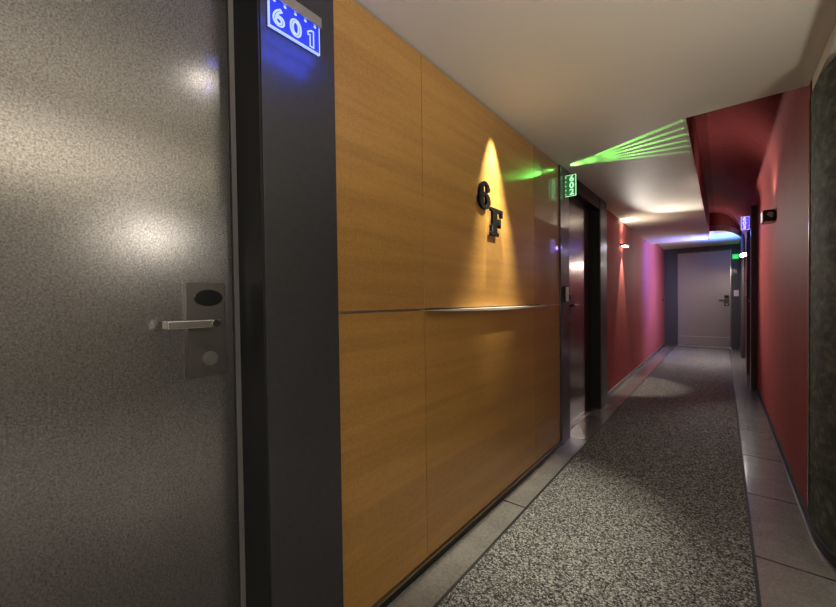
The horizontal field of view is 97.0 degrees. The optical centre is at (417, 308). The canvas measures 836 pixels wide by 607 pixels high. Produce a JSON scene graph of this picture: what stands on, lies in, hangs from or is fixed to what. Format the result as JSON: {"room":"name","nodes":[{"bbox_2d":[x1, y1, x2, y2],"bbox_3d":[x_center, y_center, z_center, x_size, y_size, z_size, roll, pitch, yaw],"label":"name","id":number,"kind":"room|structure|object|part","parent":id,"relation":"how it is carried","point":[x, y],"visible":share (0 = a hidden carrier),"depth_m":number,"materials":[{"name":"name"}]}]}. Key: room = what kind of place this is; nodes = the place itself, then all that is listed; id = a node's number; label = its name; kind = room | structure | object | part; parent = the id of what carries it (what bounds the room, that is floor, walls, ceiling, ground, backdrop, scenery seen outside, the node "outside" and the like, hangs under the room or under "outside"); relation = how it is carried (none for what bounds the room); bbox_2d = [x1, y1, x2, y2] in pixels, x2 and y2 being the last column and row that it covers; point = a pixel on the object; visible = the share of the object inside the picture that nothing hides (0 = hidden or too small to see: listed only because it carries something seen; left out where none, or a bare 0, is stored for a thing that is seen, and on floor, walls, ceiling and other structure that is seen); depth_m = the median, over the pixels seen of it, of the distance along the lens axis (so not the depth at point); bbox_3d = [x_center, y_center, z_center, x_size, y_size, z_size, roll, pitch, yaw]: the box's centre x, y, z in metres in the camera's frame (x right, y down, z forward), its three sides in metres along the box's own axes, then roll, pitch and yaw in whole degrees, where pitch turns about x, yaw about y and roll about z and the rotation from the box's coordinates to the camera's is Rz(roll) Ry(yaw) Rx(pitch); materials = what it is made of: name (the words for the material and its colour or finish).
{"room":"hotel corridor","nodes":[
{"label":"hotel corridor","id":0,"kind":"room"},
{"bbox_2d":[387,345,674,606],"bbox_3d":[1.558,1.026,3.473,0.398,0.012,13.700,0,1,39],"label":"floor","id":1,"kind":"structure","parent":0,"point":[430,586],"depth_m":1.91,"materials":[{"name":"tile"}]},
{"bbox_2d":[425,210,664,390],"bbox_3d":[1.454,-0.114,3.559,0.328,2.270,13.750,0,1,39],"label":"wall","id":2,"kind":"structure","parent":0,"point":[635,273],"depth_m":5.31,"materials":[{"name":"red paint"}]},
{"bbox_2d":[0,0,343,606],"bbox_3d":[-0.790,0.041,0.653,0.179,2.118,1.484,0,1,39],"label":"door","id":3,"kind":"structure","parent":2,"relation":"in","point":[170,427],"depth_m":0.93,"materials":[{"name":"metal"}]},
{"bbox_3d":[-0.570,0.040,0.934,0.039,0.020,0.118,0,1,39],"label":"lever","id":4,"kind":"part","parent":3,"relation":"part of","materials":[{"name":"silver metal"}]},
{"bbox_3d":[-0.568,0.055,0.990,0.020,0.248,0.093,0,1,39],"label":"lock plate","id":5,"kind":"part","parent":3,"relation":"part of","materials":[{"name":"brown metal"}]},
{"bbox_2d":[267,0,321,55],"bbox_3d":[-0.345,-0.803,1.038,0.020,0.108,0.168,0,1,39],"label":"number sign","id":6,"kind":"object","parent":3,"relation":"attached to","point":[291,19],"visible":1,"depth_m":1.03,"materials":[{"name":"blue glowing acrylic"},{"name":"white glowing digits"},{"name":"satin aluminium"}]},
{"bbox_2d":[333,0,423,311],"bbox_3d":[-0.133,-0.513,1.352,0.022,1.039,0.450,0,1,39],"label":"panel","id":7,"kind":"object","parent":2,"relation":"attached to","point":[378,120],"visible":0.83,"depth_m":1.31,"materials":[{"name":"brown wood"}]},
{"bbox_2d":[339,309,424,313],"bbox_3d":[-0.124,0.010,1.361,0.022,0.007,0.452,0,1,39],"label":"trim","id":8,"kind":"structure","parent":2,"relation":"attached to","point":[370,311],"depth_m":1.32,"materials":[{"name":"grey metal"}]},
{"bbox_2d":[339,311,426,606],"bbox_3d":[-0.118,0.529,1.369,0.022,1.031,0.450,0,1,39],"label":"panel","id":9,"kind":"object","parent":2,"relation":"attached to","point":[382,354],"visible":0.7,"depth_m":1.34,"materials":[{"name":"brown wood"}]},
{"bbox_2d":[371,441,561,606],"bbox_3d":[0.417,1.047,2.010,0.033,0.027,2.100,0,1,39],"label":"baseboard","id":10,"kind":"structure","parent":2,"relation":"attached to","point":[423,566],"depth_m":1.68,"materials":[{"name":"brown metal"}]},
{"bbox_2d":[421,55,534,308],"bbox_3d":[0.381,-0.531,1.978,0.022,1.039,1.164,0,1,39],"label":"panel","id":11,"kind":"object","parent":2,"relation":"attached to","point":[465,144],"visible":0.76,"depth_m":1.80,"materials":[{"name":"brown wood"}]},
{"bbox_2d":[477,181,490,209],"bbox_3d":[0.333,-0.574,1.884,0.023,0.142,0.114,0,1,39],"label":"number","id":12,"kind":"object","parent":11,"relation":"attached to","point":[481,194],"depth_m":1.86,"materials":[{"name":"black paint"}]},
{"bbox_2d":[489,207,502,236],"bbox_3d":[0.414,-0.457,1.983,0.023,0.145,0.134,0,1,39],"label":"letter","id":13,"kind":"object","parent":11,"relation":"attached to","point":[495,223],"depth_m":1.96,"materials":[{"name":"black paint"}]},
{"bbox_2d":[422,307,535,556],"bbox_3d":[0.396,0.512,1.995,0.022,1.031,1.164,0,1,39],"label":"panel","id":14,"kind":"object","parent":2,"relation":"attached to","point":[480,409],"visible":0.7,"depth_m":1.83,"materials":[{"name":"brown wood"}]},
{"bbox_2d":[425,305,546,310],"bbox_3d":[0.445,0.001,2.001,0.049,0.015,1.255,0,1,39],"label":"wall ledge","id":15,"kind":"object","parent":14,"relation":"attached to","point":[512,307],"visible":1,"depth_m":1.86,"materials":[{"name":"silver metal"}]},
{"bbox_2d":[533,146,558,304],"bbox_3d":[0.904,-0.548,2.613,0.022,1.039,0.476,0,1,39],"label":"panel","id":16,"kind":"object","parent":2,"relation":"attached to","point":[546,179],"visible":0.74,"depth_m":2.59,"materials":[{"name":"brown wood"}]},
{"bbox_2d":[535,305,559,460],"bbox_3d":[0.918,0.494,2.631,0.022,1.031,0.476,0,1,39],"label":"panel","id":17,"kind":"object","parent":2,"relation":"attached to","point":[547,318],"visible":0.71,"depth_m":2.61,"materials":[{"name":"brown wood"}]},
{"bbox_2d":[558,165,607,444],"bbox_3d":[1.476,-0.036,3.405,0.167,2.118,1.444,0,1,39],"label":"door","id":18,"kind":"structure","parent":2,"relation":"in","point":[582,216],"depth_m":3.45,"materials":[{"name":"metal"}]},
{"bbox_2d":[563,286,568,301],"bbox_3d":[1.136,-0.108,2.843,0.026,0.120,0.070,0,1,39],"label":"box","id":19,"kind":"object","parent":18,"relation":"attached to","point":[565,288],"visible":1,"depth_m":2.82,"materials":[{"name":"black"}]},
{"bbox_2d":[564,174,575,197],"bbox_3d":[1.157,-0.933,2.816,0.088,0.168,0.020,0,1,39],"label":"number sign","id":20,"kind":"object","parent":18,"relation":"attached to","point":[570,180],"visible":1,"depth_m":2.81,"materials":[{"name":"green plastic"}]},
{"bbox_3d":[1.659,0.016,3.666,0.028,2.000,0.259,0,1,39],"label":"fixed panel","id":21,"kind":"part","parent":18,"relation":"part of","materials":[{"name":"black metal"}]},
{"bbox_2d":[620,243,629,246],"bbox_3d":[2.681,-0.815,4.791,0.075,0.030,0.200,0,1,39],"label":"wall sconce","id":22,"kind":"object","parent":2,"relation":"attached to","point":[624,244],"visible":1,"depth_m":4.74,"materials":[{"name":"white metal"}]},
{"bbox_2d":[608,343,664,396],"bbox_3d":[3.882,0.916,6.331,0.011,0.049,6.070,0,1,39],"label":"baseboard","id":23,"kind":"structure","parent":2,"relation":"attached to","point":[630,374],"depth_m":5.31,"materials":[{"name":"black metal"}]},
{"bbox_2d":[354,0,835,243],"bbox_3d":[1.961,-1.338,3.076,1.725,0.480,13.700,0,1,39],"label":"ceiling","id":24,"kind":"structure","parent":0,"point":[604,89],"depth_m":1.65,"materials":[{"name":"beige paint"}]},
{"bbox_2d":[658,225,740,249],"bbox_3d":[5.580,-1.401,7.480,1.725,0.100,2.500,0,1,39],"label":"ceiling","id":25,"kind":"structure","parent":0,"point":[720,237],"depth_m":7.52,"materials":[{"name":"beige paint"}]},
{"bbox_2d":[664,244,738,348],"bbox_3d":[6.362,-0.250,8.323,1.385,2.250,0.125,0,1,39],"label":"door","id":26,"kind":"structure","parent":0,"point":[701,307],"depth_m":8.31,"materials":[{"name":"grey metal"}]},
{"bbox_3d":[6.412,0.739,8.318,0.908,0.200,0.003,0,1,39],"label":"kick plate","id":27,"kind":"part","parent":26,"relation":"part of","materials":[{"name":"silver metal"}]},
{"bbox_3d":[6.708,-0.170,8.041,0.087,0.240,0.016,0,1,39],"label":"lock plate","id":28,"kind":"part","parent":26,"relation":"part of","materials":[{"name":"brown metal"}]},
{"bbox_2d":[732,254,738,258],"bbox_3d":[6.776,-1.104,7.893,0.120,0.110,0.026,0,1,39],"label":"exit sign","id":29,"kind":"object","parent":26,"relation":"attached to","point":[734,256],"visible":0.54,"depth_m":7.88,"materials":[{"name":"green plastic"}]},
{"bbox_2d":[734,290,738,295],"bbox_3d":[6.805,-0.324,7.900,0.095,0.130,0.012,0,1,39],"label":"switch plate","id":30,"kind":"object","parent":26,"relation":"attached to","point":[736,292],"visible":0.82,"depth_m":7.90,"materials":[{"name":"white plastic"}]},
{"bbox_2d":[709,213,741,236],"bbox_3d":[5.737,-1.497,6.760,1.628,0.308,0.175,-1,1,-33],"label":"wall","id":31,"kind":"structure","parent":0,"point":[718,219],"depth_m":6.36,"materials":[{"name":"red paint"}]},
{"bbox_2d":[706,80,811,507],"bbox_3d":[4.269,-0.336,4.943,0.510,2.590,7.930,0,1,39],"label":"wall","id":32,"kind":"structure","parent":0,"point":[759,148],"depth_m":2.72,"materials":[{"name":"red paint"}]},
{"bbox_2d":[682,118,709,238],"bbox_3d":[3.258,-1.142,4.230,0.016,0.019,5.524,0,1,39],"label":"trim","id":33,"kind":"structure","parent":32,"relation":"attached to","point":[684,121],"depth_m":2.81,"materials":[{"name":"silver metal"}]},
{"bbox_2d":[739,234,744,357],"bbox_3d":[6.379,-0.233,7.297,0.056,2.248,1.480,0,1,39],"label":"door","id":34,"kind":"structure","parent":32,"relation":"in","point":[742,240],"depth_m":6.74,"materials":[{"name":"grey paint"}]},
{"bbox_2d":[746,205,757,389],"bbox_3d":[4.431,-0.138,4.932,0.062,2.190,1.370,0,1,39],"label":"door","id":35,"kind":"structure","parent":32,"relation":"in","point":[751,235],"depth_m":4.41,"materials":[{"name":"grey paint"}]},
{"bbox_2d":[741,216,750,229],"bbox_3d":[3.981,-1.034,4.493,0.088,0.168,0.020,0,1,39],"label":"number sign","id":36,"kind":"object","parent":35,"relation":"attached to","point":[745,221],"visible":1,"depth_m":4.49,"materials":[{"name":"blue plastic"}]},
{"bbox_2d":[761,209,775,224],"bbox_3d":[2.819,-0.735,2.981,0.078,0.090,0.185,0,1,39],"label":"wall spotlight","id":37,"kind":"object","parent":32,"relation":"attached to","point":[767,216],"visible":1,"depth_m":2.92,"materials":[{"name":"black metal"}]},
{"bbox_2d":[756,386,835,571],"bbox_3d":[2.853,1.011,1.474,2.515,0.049,5.726,-1,1,-2],"label":"baseboard","id":38,"kind":"structure","parent":32,"relation":"attached to","point":[827,555],"depth_m":1.91,"materials":[{"name":"grey metal"}]},
{"bbox_2d":[807,97,810,513],"bbox_3d":[1.881,-0.005,1.780,0.004,2.000,0.013,0,1,39],"label":"trim","id":39,"kind":"structure","parent":32,"relation":"attached to","point":[809,97],"depth_m":1.78,"materials":[{"name":"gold metal"}]},
{"bbox_2d":[730,349,835,606],"bbox_3d":[3.956,1.026,1.503,3.994,0.012,13.700,0,1,39],"label":"floor","id":40,"kind":"structure","parent":0,"point":[791,571],"depth_m":1.79,"materials":[{"name":"grey tile"}]},
{"bbox_2d":[809,57,835,555],"bbox_3d":[2.776,0.033,0.009,0.782,2.059,3.889,-2,1,-38],"label":"wall","id":41,"kind":"structure","parent":0,"point":[822,445],"depth_m":1.57,"materials":[{"name":"stone"}]},
{"bbox_2d":[812,21,835,90],"bbox_3d":[1.575,-1.064,-1.648,3.874,0.220,5.900,0,1,39],"label":"ceiling","id":42,"kind":"structure","parent":0,"point":[829,52],"depth_m":1.49,"materials":[{"name":"beige paint"}]},
{"bbox_3d":[3.509,1.084,2.066,5.600,0.108,14.000,0,1,39],"label":"floor","id":43,"kind":"structure","parent":0,"visible":0},
{"bbox_2d":[437,346,757,606],"bbox_3d":[2.068,1.025,3.068,0.927,0.014,13.680,0,1,39],"label":"carpet runner","id":44,"kind":"object","parent":43,"relation":"on","point":[651,511],"visible":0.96,"depth_m":1.84,"materials":[{"name":"grey carpet"}]},
{"bbox_2d":[433,346,675,606],"bbox_3d":[1.715,1.024,3.357,0.019,0.015,13.680,0,1,39],"label":"trim","id":45,"kind":"structure","parent":44,"relation":"attached to","point":[455,584],"depth_m":1.85,"materials":[{"name":"grey metal"}]},
{"bbox_2d":[729,349,761,606],"bbox_3d":[2.421,1.024,2.777,0.016,0.015,13.680,0,1,39],"label":"trim","id":46,"kind":"structure","parent":44,"relation":"attached to","point":[742,460],"depth_m":1.83,"materials":[{"name":"black rubber"}]}
]}

